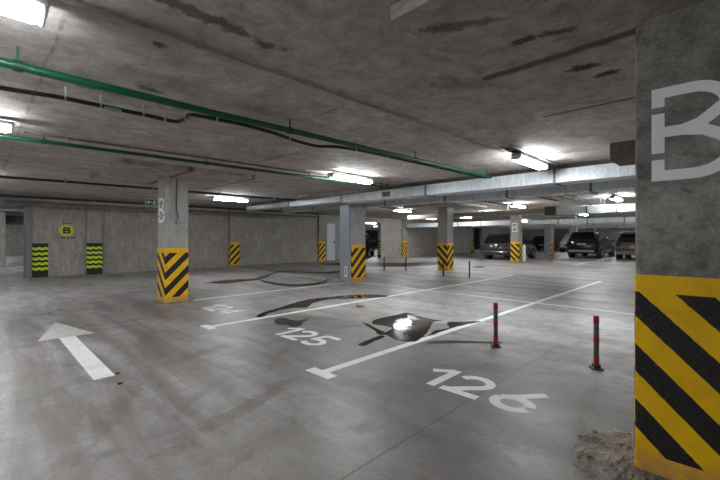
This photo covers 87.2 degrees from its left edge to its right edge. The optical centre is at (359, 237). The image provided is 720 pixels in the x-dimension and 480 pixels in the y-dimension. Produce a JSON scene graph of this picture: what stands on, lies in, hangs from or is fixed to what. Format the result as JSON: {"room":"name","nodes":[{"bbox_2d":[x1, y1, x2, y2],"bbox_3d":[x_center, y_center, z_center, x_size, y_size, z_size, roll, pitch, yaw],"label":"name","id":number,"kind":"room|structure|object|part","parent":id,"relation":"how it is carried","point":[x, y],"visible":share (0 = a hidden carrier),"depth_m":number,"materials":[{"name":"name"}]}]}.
{"room":"parking garage","nodes":[
{"label":"parking garage","id":0,"kind":"room"},
{"bbox_2d":[6,225,377,255],"bbox_3d":[-12.110,0.000,42.084,0.300,2.600,57.000,0,0,45],"label":"wall","id":1,"kind":"structure","parent":0,"point":[14,234],"depth_m":28.19,"materials":[{"name":"concrete"}]},
{"bbox_2d":[11,197,543,277],"bbox_3d":[3.338,0.000,26.880,0.250,2.600,57.000,0,0,45],"label":"wall","id":2,"kind":"structure","parent":0,"point":[129,236],"depth_m":16.59,"materials":[{"name":"concrete"}]},
{"bbox_2d":[0,197,25,206],"bbox_3d":[-12.687,-1.140,10.332,0.120,0.280,5.330,0,0,45],"label":"trim","id":3,"kind":"structure","parent":2,"relation":"attached to","point":[2,199],"depth_m":11.96,"materials":[{"name":"grey metal"}]},
{"bbox_2d":[24,204,30,277],"bbox_3d":[-10.897,0.100,12.387,0.330,2.400,0.170,0,0,45],"label":"trim","id":4,"kind":"structure","parent":2,"relation":"attached to","point":[27,210],"depth_m":12.28,"materials":[{"name":"grey metal"}]},
{"bbox_2d":[32,243,47,277],"bbox_3d":[-10.600,0.740,12.530,0.012,1.120,0.410,0,0,45],"label":"panel","id":5,"kind":"object","parent":2,"relation":"attached to","point":[39,250],"visible":1,"depth_m":12.51,"materials":[{"name":"paint"}]},
{"bbox_2d":[57,223,75,237],"bbox_3d":[-10.113,-0.248,13.028,0.007,0.527,0.504,0,0,45],"label":"wall sign","id":6,"kind":"object","parent":2,"relation":"attached to","point":[65,230],"visible":1,"depth_m":13.03,"materials":[{"name":"yellow paint"}]},
{"bbox_2d":[86,202,101,274],"bbox_3d":[-9.519,0.000,13.549,0.124,2.600,0.458,0,0,45],"label":"pilaster","id":7,"kind":"object","parent":2,"relation":"attached to","point":[93,214],"visible":0.89,"depth_m":13.48,"materials":[{"name":"concrete"}]},
{"bbox_2d":[229,210,239,266],"bbox_3d":[-5.773,0.000,17.355,0.124,2.600,0.458,0,0,45],"label":"pilaster","id":8,"kind":"object","parent":2,"relation":"attached to","point":[234,244],"visible":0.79,"depth_m":17.30,"materials":[{"name":"concrete"}]},
{"bbox_2d":[318,215,324,261],"bbox_3d":[-2.140,0.000,21.047,0.124,2.600,0.458,0,0,45],"label":"pilaster","id":9,"kind":"object","parent":2,"relation":"attached to","point":[321,218],"visible":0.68,"depth_m":20.97,"materials":[{"name":"concrete"}]},
{"bbox_2d":[326,222,336,260],"bbox_3d":[-1.674,0.200,21.711,0.175,2.200,0.840,0,0,45],"label":"door","id":10,"kind":"structure","parent":2,"relation":"in","point":[331,227],"depth_m":21.73,"materials":[{"name":"white paint"}]},
{"bbox_2d":[378,241,380,257],"bbox_3d":[1.263,0.740,24.774,0.266,1.120,0.011,0,0,45],"label":"panel","id":11,"kind":"object","parent":2,"relation":"attached to","point":[379,242],"visible":1,"depth_m":24.75,"materials":[{"name":"paint"}]},
{"bbox_2d":[402,219,406,256],"bbox_3d":[3.086,0.000,26.357,0.124,2.600,0.458,0,0,45],"label":"pilaster","id":12,"kind":"object","parent":2,"relation":"attached to","point":[404,221],"visible":1,"depth_m":26.29,"materials":[{"name":"concrete"}]},
{"bbox_2d":[471,240,473,252],"bbox_3d":[9.835,0.740,33.473,0.262,1.120,0.512,0,0,45],"label":"panel","id":13,"kind":"object","parent":2,"relation":"attached to","point":[472,241],"visible":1,"depth_m":33.39,"materials":[{"name":"paint"}]},
{"bbox_2d":[0,0,634,228],"bbox_3d":[4.034,-1.425,26.196,45.600,0.250,57.600,0,0,45],"label":"ceiling","id":14,"kind":"structure","parent":0,"point":[354,49],"depth_m":3.71,"materials":[{"name":"concrete"}]},
{"bbox_2d":[0,120,14,132],"bbox_3d":[-4.188,-1.225,3.728,0.160,0.150,1.150,0,0,45],"label":"ceiling lamp","id":15,"kind":"object","parent":14,"relation":"hanging from","point":[5,126],"visible":1,"depth_m":4.05,"materials":[{"name":"white plastic"}]},
{"bbox_2d":[0,124,9,132],"bbox_3d":[-4.188,-1.184,3.728,0.160,0.068,1.080,0,0,45],"label":"diffuser","id":16,"kind":"object","parent":15,"relation":"attached to","point":[5,128],"depth_m":4.04,"materials":[{"name":"white plastic"}]},
{"bbox_2d":[6,215,23,224],"bbox_3d":[-18.531,-0.985,18.237,2.000,0.630,12.100,0,0,45],"label":"air duct","id":17,"kind":"object","parent":14,"relation":"hanging from","point":[10,219],"visible":0.02,"depth_m":18.50,"materials":[{"name":"metal"}]},
{"bbox_2d":[0,0,49,26],"bbox_3d":[-2.085,-1.225,1.631,0.160,0.150,1.150,0,0,45],"label":"ceiling lamp","id":18,"kind":"object","parent":14,"relation":"hanging from","point":[30,11],"visible":1,"depth_m":1.95,"materials":[{"name":"white plastic"}]},
{"bbox_2d":[0,176,294,200],"bbox_3d":[-5.808,-1.234,8.583,10.126,0.133,0.232,0,0,-41],"label":"ceiling pipe","id":19,"kind":"object","parent":14,"relation":"attached to","point":[4,177],"visible":0.94,"depth_m":8.67,"materials":[{"name":"black plastic"}]},
{"bbox_2d":[5,194,317,217],"bbox_3d":[-6.180,-1.165,14.921,0.241,0.270,11.400,0,0,45],"label":"cable tray","id":20,"kind":"object","parent":14,"relation":"hanging from","point":[7,201],"visible":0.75,"depth_m":12.90,"materials":[{"name":"metal"}]},
{"bbox_2d":[0,194,325,214],"bbox_3d":[-7.315,-1.208,12.811,0.088,0.184,16.000,0,0,45],"label":"ceiling pipe","id":21,"kind":"object","parent":14,"relation":"attached to","point":[1,195],"visible":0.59,"depth_m":12.03,"materials":[{"name":"black plastic"}]},
{"bbox_2d":[0,134,390,187],"bbox_3d":[-2.717,-1.235,5.832,9.312,0.130,0.079,0,0,-43],"label":"ceiling pipe","id":22,"kind":"object","parent":14,"relation":"attached to","point":[42,141],"visible":0.98,"depth_m":5.59,"materials":[{"name":"green metal"}]},
{"bbox_2d":[24,131,389,185],"bbox_3d":[-1.638,-1.271,6.732,6.504,0.059,0.074,0,0,-44],"label":"conduit","id":23,"kind":"object","parent":14,"relation":"attached to","point":[25,132],"visible":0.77,"depth_m":5.52,"materials":[{"name":"plastic"}]},
{"bbox_2d":[212,196,248,201],"bbox_3d":[-4.018,-1.225,11.742,0.160,0.150,1.150,0,0,45],"label":"ceiling lamp","id":24,"kind":"object","parent":14,"relation":"hanging from","point":[242,199],"visible":1,"depth_m":11.64,"materials":[{"name":"white plastic"}]},
{"bbox_2d":[213,198,246,201],"bbox_3d":[-4.018,-1.184,11.742,0.160,0.068,1.080,0,0,45],"label":"diffuser","id":25,"kind":"object","parent":24,"relation":"attached to","point":[223,199],"depth_m":11.72,"materials":[{"name":"white plastic"}]},
{"bbox_2d":[0,85,485,178],"bbox_3d":[-1.022,-1.214,4.289,9.134,0.171,0.525,0,0,-38],"label":"cable","id":26,"kind":"object","parent":14,"relation":"attached to","point":[65,97],"visible":0.91,"depth_m":3.73,"materials":[{"name":"black plastic"}]},
{"bbox_2d":[104,106,121,112],"bbox_3d":[-2.269,-1.175,3.468,0.072,0.040,0.142,0,0,45],"label":"lens","id":27,"kind":"object","parent":26,"relation":"attached to","point":[107,108],"visible":1,"depth_m":3.45,"materials":[{"name":"glass"}]},
{"bbox_2d":[0,47,491,178],"bbox_3d":[-0.768,-1.216,4.089,9.152,0.167,0.118,0,0,-44],"label":"ceiling pipe","id":28,"kind":"object","parent":14,"relation":"attached to","point":[17,65],"visible":1,"depth_m":3.35,"materials":[{"name":"green metal"}]},
{"bbox_2d":[57,0,508,154],"bbox_3d":[-0.320,-1.279,3.261,7.202,0.042,0.040,0,0,-44],"label":"conduit","id":29,"kind":"object","parent":14,"relation":"attached to","point":[118,18],"visible":1,"depth_m":2.71,"materials":[{"name":"metal"}]},
{"bbox_2d":[328,171,372,183],"bbox_3d":[-0.174,-1.225,7.664,0.160,0.150,1.150,0,0,45],"label":"ceiling lamp","id":30,"kind":"object","parent":14,"relation":"hanging from","point":[332,175],"visible":1,"depth_m":7.56,"materials":[{"name":"white plastic"}]},
{"bbox_2d":[330,175,371,183],"bbox_3d":[-0.174,-1.184,7.664,0.160,0.068,1.080,0,0,45],"label":"diffuser","id":31,"kind":"object","parent":30,"relation":"attached to","point":[350,178],"depth_m":7.60,"materials":[{"name":"white plastic"}]},
{"bbox_2d":[365,227,377,230],"bbox_3d":[1.307,-1.010,35.544,12.000,0.580,0.600,0,0,45],"label":"air duct","id":32,"kind":"object","parent":14,"relation":"hanging from","point":[366,228],"visible":0.19,"depth_m":35.42,"materials":[{"name":"metal"}]},
{"bbox_2d":[378,207,415,210],"bbox_3d":[0.836,-1.234,14.892,4.401,0.133,0.065,0,0,-44],"label":"ceiling pipe","id":33,"kind":"object","parent":14,"relation":"attached to","point":[378,207],"visible":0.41,"depth_m":15.57,"materials":[{"name":"black plastic"}]},
{"bbox_2d":[393,209,410,211],"bbox_3d":[1.848,-1.225,16.562,0.160,0.150,1.150,0,0,45],"label":"ceiling lamp","id":34,"kind":"object","parent":14,"relation":"hanging from","point":[393,209],"visible":0.65,"depth_m":16.42,"materials":[{"name":"white plastic"}]},
{"bbox_2d":[246,163,634,210],"bbox_3d":[1.042,-1.127,9.399,14.700,0.345,0.520,0,0,45],"label":"air duct","id":35,"kind":"object","parent":14,"relation":"hanging from","point":[610,171],"visible":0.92,"depth_m":7.64,"materials":[{"name":"metal"}]},
{"bbox_2d":[281,179,634,212],"bbox_3d":[2.098,-1.093,9.973,14.000,0.415,0.540,0,0,45],"label":"air duct","id":36,"kind":"object","parent":14,"relation":"hanging from","point":[628,184],"visible":0.42,"depth_m":8.54,"materials":[{"name":"metal"}]},
{"bbox_2d":[481,201,507,204],"bbox_3d":[3.698,-1.227,11.934,0.070,0.145,4.400,0,0,45],"label":"ceiling pipe","id":37,"kind":"object","parent":14,"relation":"attached to","point":[481,201],"visible":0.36,"depth_m":12.78,"materials":[{"name":"black plastic"}]},
{"bbox_2d":[510,202,525,207],"bbox_3d":[5.898,-1.225,14.119,0.160,0.150,1.150,0,0,45],"label":"ceiling lamp","id":38,"kind":"object","parent":14,"relation":"hanging from","point":[513,204],"visible":0.95,"depth_m":13.91,"materials":[{"name":"white plastic"}]},
{"bbox_2d":[406,217,634,227],"bbox_3d":[9.545,-0.995,20.035,17.500,0.610,0.550,0,0,45],"label":"air duct","id":39,"kind":"object","parent":14,"relation":"hanging from","point":[615,219],"visible":0.67,"depth_m":19.77,"materials":[{"name":"metal"}]},
{"bbox_2d":[407,203,634,219],"bbox_3d":[6.479,-1.030,12.999,12.000,0.540,0.480,0,0,45],"label":"air duct","id":40,"kind":"object","parent":14,"relation":"hanging from","point":[616,208],"visible":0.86,"depth_m":12.71,"materials":[{"name":"metal"}]},
{"bbox_2d":[500,144,556,165],"bbox_3d":[2.703,-1.282,5.969,0.170,0.035,1.900,0,0,45],"label":"cable tray","id":41,"kind":"object","parent":14,"relation":"attached to","point":[511,145],"visible":0.58,"depth_m":5.61,"materials":[{"name":"silver metal"}]},
{"bbox_3d":[2.651,-1.282,6.019,0.025,0.035,1.900,0,0,45],"label":"tray rail","id":42,"kind":"part","parent":41,"relation":"part of","materials":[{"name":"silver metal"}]},
{"bbox_2d":[511,152,547,169],"bbox_3d":[2.696,-1.225,5.976,0.160,0.150,1.150,0,0,45],"label":"ceiling lamp","id":43,"kind":"object","parent":14,"relation":"hanging from","point":[522,158],"visible":0.96,"depth_m":5.80,"materials":[{"name":"white plastic"}]},
{"bbox_2d":[537,196,557,200],"bbox_3d":[4.917,-1.225,10.504,0.373,0.150,3.925,0,0,37],"label":"ceiling pipe","id":44,"kind":"object","parent":14,"relation":"attached to","point":[551,199],"visible":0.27,"depth_m":11.40,"materials":[{"name":"black plastic"}]},
{"bbox_2d":[471,216,634,227],"bbox_3d":[14.098,-1.035,23.236,15.500,0.530,0.600,0,0,45],"label":"air duct","id":45,"kind":"object","parent":14,"relation":"hanging from","point":[523,224],"visible":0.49,"depth_m":24.09,"materials":[{"name":"metal"}]},
{"bbox_2d":[498,224,634,229],"bbox_3d":[18.512,-1.010,28.433,16.500,0.580,0.600,0,0,45],"label":"air duct","id":46,"kind":"object","parent":14,"relation":"hanging from","point":[618,225],"visible":0.48,"depth_m":29.22,"materials":[{"name":"metal"}]},
{"bbox_2d":[557,195,579,200],"bbox_3d":[5.338,-1.214,10.285,0.083,0.171,4.250,0,0,45],"label":"ceiling pipe","id":47,"kind":"object","parent":14,"relation":"attached to","point":[561,196],"visible":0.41,"depth_m":10.99,"materials":[{"name":"black plastic"}]},
{"bbox_2d":[609,195,622,201],"bbox_3d":[7.814,-1.225,11.532,0.160,0.150,1.150,0,0,45],"label":"ceiling lamp","id":48,"kind":"object","parent":14,"relation":"hanging from","point":[612,197],"visible":1,"depth_m":11.29,"materials":[{"name":"white plastic"}]},
{"bbox_2d":[610,140,634,165],"bbox_3d":[4.186,-1.185,4.895,1.500,0.230,0.650,0,0,45],"label":"concrete block","id":49,"kind":"object","parent":14,"relation":"attached to","point":[621,153],"visible":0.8,"depth_m":5.11,"materials":[{"name":"brown concrete"}]},
{"bbox_2d":[0,247,668,479],"bbox_3d":[4.034,1.425,26.196,45.600,0.250,57.600,0,0,45],"label":"floor","id":50,"kind":"structure","parent":0,"point":[236,401],"depth_m":3.63,"materials":[{"name":"concrete"}]},
{"bbox_2d":[0,209,23,265],"bbox_3d":[-16.865,0.000,17.649,2.400,2.600,2.400,0,0,45],"label":"concrete column","id":51,"kind":"structure","parent":50,"relation":"on","point":[3,212],"depth_m":17.57,"materials":[{"name":"grey concrete"}]},
{"bbox_2d":[37,322,114,379],"bbox_3d":[-3.548,1.299,4.670,3.290,0.001,0.600,0,0,45],"label":"arrow marking","id":52,"kind":"object","parent":50,"relation":"on","point":[93,366],"depth_m":4.48,"materials":[{"name":"paint"}]},
{"bbox_2d":[150,298,194,303],"bbox_3d":[-3.867,1.290,7.818,0.832,0.020,0.832,0,0,45],"label":"crust","id":53,"kind":"object","parent":50,"relation":"on","point":[190,299],"visible":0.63,"depth_m":7.61,"materials":[{"name":"concrete"}]},
{"bbox_2d":[91,158,254,302],"bbox_3d":[-3.867,0.000,7.818,2.400,2.600,2.400,0,0,45],"label":"concrete column","id":54,"kind":"structure","parent":50,"relation":"on","point":[173,250],"depth_m":7.61,"materials":[{"name":"paint"}]},
{"bbox_2d":[145,198,157,205],"bbox_3d":[-4.225,-0.736,7.668,0.040,0.171,0.239,0,0,45],"label":"exit sign","id":55,"kind":"object","parent":54,"relation":"attached to","point":[148,202],"visible":1,"depth_m":7.66,"materials":[{"name":"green plastic"}]},
{"bbox_2d":[176,179,180,223],"bbox_3d":[-3.677,-0.740,7.659,0.045,0.920,0.101,0,0,45],"label":"conduit","id":56,"kind":"object","parent":54,"relation":"attached to","point":[178,220],"visible":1,"depth_m":7.63,"materials":[{"name":"grey paint"}]},
{"bbox_2d":[89,265,339,282],"bbox_3d":[-3.965,1.299,14.790,0.340,0.001,10.880,0,0,45],"label":"parking line","id":57,"kind":"object","parent":50,"relation":"on","point":[338,265],"visible":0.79,"depth_m":13.27,"materials":[{"name":"paint"}]},
{"bbox_2d":[204,304,244,313],"bbox_3d":[-2.542,1.299,6.937,1.022,0.002,0.478,0,0,45],"label":"floor number","id":58,"kind":"object","parent":50,"relation":"on","point":[230,307],"visible":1,"depth_m":6.77,"materials":[{"name":"white paint"}]},
{"bbox_2d":[205,272,277,283],"bbox_3d":[-3.608,1.298,12.529,2.178,0.001,3.646,0,0,45],"label":"puddle","id":59,"kind":"object","parent":50,"relation":"on","point":[267,275],"visible":0.99,"depth_m":11.54,"materials":[{"name":"liquid"}]},
{"bbox_2d":[112,267,394,292],"bbox_3d":[-2.126,1.299,12.980,0.340,0.001,10.880,0,0,45],"label":"parking line","id":60,"kind":"object","parent":50,"relation":"on","point":[392,267],"visible":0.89,"depth_m":10.67,"materials":[{"name":"paint"}]},
{"bbox_2d":[193,282,348,300],"bbox_3d":[-1.879,1.299,9.524,0.100,0.001,4.660,0,0,45],"label":"parking line","id":61,"kind":"object","parent":50,"relation":"on","point":[344,282],"visible":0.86,"depth_m":9.18,"materials":[{"name":"white paint"}]},
{"bbox_2d":[275,317,309,326],"bbox_3d":[-1.058,1.298,5.916,0.719,0.001,0.606,0,0,45],"label":"damp patch","id":62,"kind":"object","parent":50,"relation":"on","point":[279,321],"visible":1,"depth_m":5.80,"materials":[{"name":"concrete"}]},
{"bbox_2d":[259,278,332,286],"bbox_3d":[-1.835,1.298,11.471,2.441,0.001,2.184,0,0,45],"label":"puddle","id":63,"kind":"object","parent":50,"relation":"on","point":[327,279],"visible":0.99,"depth_m":10.78,"materials":[{"name":"liquid"}]},
{"bbox_2d":[275,271,339,273],"bbox_3d":[-1.928,1.298,14.823,2.747,0.001,2.177,0,0,45],"label":"puddle","id":64,"kind":"object","parent":50,"relation":"on","point":[331,272],"visible":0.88,"depth_m":14.22,"materials":[{"name":"liquid"}]},
{"bbox_2d":[275,328,340,344],"bbox_3d":[-0.750,1.299,5.031,1.012,0.001,0.481,0,0,45],"label":"parking number","id":65,"kind":"object","parent":50,"relation":"on","point":[290,337],"visible":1,"depth_m":4.98,"materials":[{"name":"white paint"}]},
{"bbox_2d":[257,294,386,316],"bbox_3d":[-0.801,1.298,7.618,0.952,0.001,3.257,0,0,45],"label":"puddle","id":66,"kind":"object","parent":50,"relation":"on","point":[305,303],"visible":1,"depth_m":7.85,"materials":[{"name":"liquid"}]},
{"bbox_2d":[298,188,371,281],"bbox_3d":[-0.198,0.000,11.546,2.400,2.600,2.400,0,0,45],"label":"concrete column","id":67,"kind":"structure","parent":50,"relation":"on","point":[358,247],"depth_m":11.32,"materials":[{"name":"paint"}]},
{"bbox_2d":[340,203,350,280],"bbox_3d":[-0.438,0.040,11.292,0.395,2.480,0.086,0,0,45],"label":"pillar","id":68,"kind":"structure","parent":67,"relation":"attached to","point":[345,209],"depth_m":11.23,"materials":[{"name":"grey paint"}]},
{"bbox_2d":[201,275,512,329],"bbox_3d":[1.559,1.299,9.354,0.340,0.001,10.880,0,0,45],"label":"parking line","id":69,"kind":"object","parent":50,"relation":"on","point":[207,326],"visible":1,"depth_m":6.96,"materials":[{"name":"white paint"}]},
{"bbox_2d":[365,234,374,256],"bbox_3d":[-0.072,0.520,27.618,2.140,1.680,4.600,0,0,10],"label":"parked car","id":70,"kind":"object","parent":50,"relation":"on","point":[369,244],"visible":0.36,"depth_m":26.59,"materials":[{"name":"paint"}]},
{"bbox_2d":[358,335,384,345],"bbox_3d":[0.161,1.298,4.789,0.180,0.001,0.555,0,0,45],"label":"puddle","id":71,"kind":"object","parent":50,"relation":"on","point":[371,340],"visible":1,"depth_m":4.79,"materials":[{"name":"liquid"}]},
{"bbox_2d":[362,322,384,334],"bbox_3d":[0.157,1.298,5.445,0.736,0.001,0.377,0,0,45],"label":"puddle","id":72,"kind":"object","parent":50,"relation":"on","point":[378,331],"visible":1,"depth_m":5.36,"materials":[{"name":"liquid"}]},
{"bbox_2d":[323,262,437,266],"bbox_3d":[1.450,1.298,19.277,4.647,0.001,5.738,0,0,45],"label":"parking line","id":73,"kind":"object","parent":50,"relation":"on","point":[368,264],"visible":0.65,"depth_m":18.51,"materials":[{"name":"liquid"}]},
{"bbox_2d":[372,313,442,341],"bbox_3d":[0.706,1.298,5.634,1.232,0.001,1.495,0,0,45],"label":"puddle","id":74,"kind":"object","parent":50,"relation":"on","point":[408,327],"visible":1,"depth_m":5.61,"materials":[{"name":"liquid"}]},
{"bbox_2d":[229,267,633,314],"bbox_3d":[-0.303,1.299,11.326,15.480,0.002,0.080,0,0,45],"label":"parking line","id":75,"kind":"object","parent":50,"relation":"on","point":[229,267],"visible":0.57,"depth_m":8.39,"materials":[{"name":"white paint"}]},
{"bbox_2d":[403,202,486,270],"bbox_3d":[3.449,0.000,15.252,2.400,2.600,2.400,0,0,45],"label":"concrete column","id":76,"kind":"structure","parent":50,"relation":"on","point":[445,210],"depth_m":15.06,"materials":[{"name":"paint"}]},
{"bbox_2d":[306,281,601,378],"bbox_3d":[3.416,1.299,7.491,0.340,0.001,10.930,0,0,45],"label":"parking line","id":77,"kind":"object","parent":50,"relation":"on","point":[325,373],"visible":1,"depth_m":4.48,"materials":[{"name":"white paint"}]},
{"bbox_2d":[428,321,480,335],"bbox_3d":[1.299,1.298,5.528,0.344,0.001,1.328,0,0,45],"label":"puddle","id":78,"kind":"object","parent":50,"relation":"on","point":[450,324],"visible":1,"depth_m":5.67,"materials":[{"name":"liquid"}]},
{"bbox_2d":[427,340,502,343],"bbox_3d":[1.305,1.298,4.691,0.684,0.001,0.686,0,0,45],"label":"damp patch","id":79,"kind":"object","parent":50,"relation":"on","point":[443,341],"visible":0.94,"depth_m":4.69,"materials":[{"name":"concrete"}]},
{"bbox_2d":[426,369,549,412],"bbox_3d":[1.020,1.299,3.298,1.063,0.002,0.522,0,0,45],"label":"parking number","id":80,"kind":"object","parent":50,"relation":"on","point":[495,399],"visible":1,"depth_m":3.16,"materials":[{"name":"white paint"}]},
{"bbox_2d":[490,302,500,347],"bbox_3d":[1.619,1.035,4.510,0.110,0.528,0.090,0,0,10],"label":"bollard","id":81,"kind":"object","parent":50,"relation":"on","point":[495,305],"visible":1,"depth_m":4.49,"materials":[{"name":"paint"}]},
{"bbox_3d":[1.619,1.021,4.510,0.048,0.498,0.048,0,0,10],"label":"post","id":82,"kind":"part","parent":81,"relation":"part of","materials":[{"name":"grey paint"}]},
{"bbox_2d":[482,233,535,258],"bbox_3d":[9.561,0.540,23.971,2.140,1.640,4.601,0,0,45],"label":"parked car","id":83,"kind":"object","parent":50,"relation":"on","point":[494,244],"visible":0.74,"depth_m":22.64,"materials":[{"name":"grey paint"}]},
{"bbox_2d":[499,214,544,262],"bbox_3d":[8.387,0.000,20.270,2.400,2.600,2.400,0,0,45],"label":"concrete column","id":84,"kind":"structure","parent":50,"relation":"on","point":[516,220],"depth_m":20.10,"materials":[{"name":"paint"}]},
{"bbox_2d":[521,245,526,262],"bbox_3d":[8.645,0.825,19.904,0.260,0.950,0.256,0,0,45],"label":"post","id":85,"kind":"object","parent":50,"relation":"on","point":[523,246],"visible":1,"depth_m":19.84,"materials":[{"name":"plastic"}]},
{"bbox_2d":[529,236,556,249],"bbox_3d":[19.378,0.580,40.219,2.140,1.560,4.602,0,0,45],"label":"parked car","id":86,"kind":"object","parent":50,"relation":"on","point":[538,241],"visible":0.52,"depth_m":39.60,"materials":[{"name":"paint"}]},
{"bbox_2d":[522,216,575,258],"bbox_3d":[11.944,0.000,23.883,2.400,2.600,2.400,0,0,45],"label":"concrete column","id":87,"kind":"structure","parent":50,"relation":"on","point":[547,217],"depth_m":23.65,"materials":[{"name":"paint"}]},
{"bbox_2d":[544,224,550,258],"bbox_3d":[11.759,0.090,23.685,0.395,2.380,0.080,0,0,45],"label":"panel","id":88,"kind":"object","parent":87,"relation":"attached to","point":[547,227],"visible":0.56,"depth_m":23.65,"materials":[{"name":"grey paint"}]},
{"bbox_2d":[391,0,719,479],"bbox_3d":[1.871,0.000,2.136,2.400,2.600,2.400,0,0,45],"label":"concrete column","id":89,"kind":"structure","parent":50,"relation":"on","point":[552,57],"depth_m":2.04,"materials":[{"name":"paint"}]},
{"bbox_2d":[560,232,568,251],"bbox_3d":[20.684,0.400,36.129,2.140,1.920,4.806,0,0,45],"label":"parked car","id":90,"kind":"object","parent":50,"relation":"on","point":[563,244],"visible":0.32,"depth_m":35.24,"materials":[{"name":"blue paint"}]},
{"bbox_2d":[569,225,577,255],"bbox_3d":[15.556,0.000,27.554,2.400,2.600,2.400,0,0,45],"label":"concrete column","id":91,"kind":"structure","parent":50,"relation":"on","point":[573,228],"depth_m":27.44,"materials":[{"name":"paint"}]},
{"bbox_2d":[567,232,614,257],"bbox_3d":[15.852,0.470,25.830,4.718,1.780,2.220,0,0,-44],"label":"parked car","id":92,"kind":"object","parent":50,"relation":"on","point":[584,243],"visible":0.99,"depth_m":24.39,"materials":[{"name":"black paint"}]},
{"bbox_3d":[14.177,0.830,24.226,0.080,0.132,1.466,0,0,-44],"label":"skid plate","id":93,"kind":"part","parent":92,"relation":"part of","materials":[{"name":"silver metal"}]},
{"bbox_2d":[588,228,595,231],"bbox_3d":[19.203,0.000,31.260,2.400,2.600,2.400,0,0,45],"label":"concrete column","id":94,"kind":"structure","parent":50,"relation":"on","point":[589,229],"depth_m":31.12,"materials":[{"name":"paint"}]},
{"bbox_2d":[589,315,603,370],"bbox_3d":[2.346,1.035,3.752,0.110,0.528,0.090,0,0,10],"label":"bollard","id":95,"kind":"object","parent":50,"relation":"on","point":[595,365],"visible":1,"depth_m":3.73,"materials":[{"name":"paint"}]},
{"bbox_3d":[2.346,1.021,3.752,0.048,0.498,0.048,0,0,10],"label":"post","id":96,"kind":"part","parent":95,"relation":"part of","materials":[{"name":"grey paint"}]},
{"bbox_2d":[567,428,664,479],"bbox_3d":[1.581,1.287,2.176,0.720,0.034,1.000,0,0,45],"label":"rubble patch","id":97,"kind":"object","parent":50,"relation":"on","point":[584,455],"visible":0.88,"depth_m":2.23,"materials":[{"name":"beige gravel"}]},
{"bbox_2d":[616,232,634,258],"bbox_3d":[17.797,0.480,24.071,2.200,1.760,4.700,0,0,45],"label":"parked car","id":98,"kind":"object","parent":50,"relation":"on","point":[625,243],"visible":0.4,"depth_m":22.77,"materials":[{"name":"beige paint"}]},
{"bbox_2d":[474,228,634,249],"bbox_3d":[24.130,0.000,46.616,45.600,2.600,0.300,0,0,45],"label":"wall","id":99,"kind":"structure","parent":0,"point":[612,233],"depth_m":44.28,"materials":[{"name":"concrete"}]}
]}

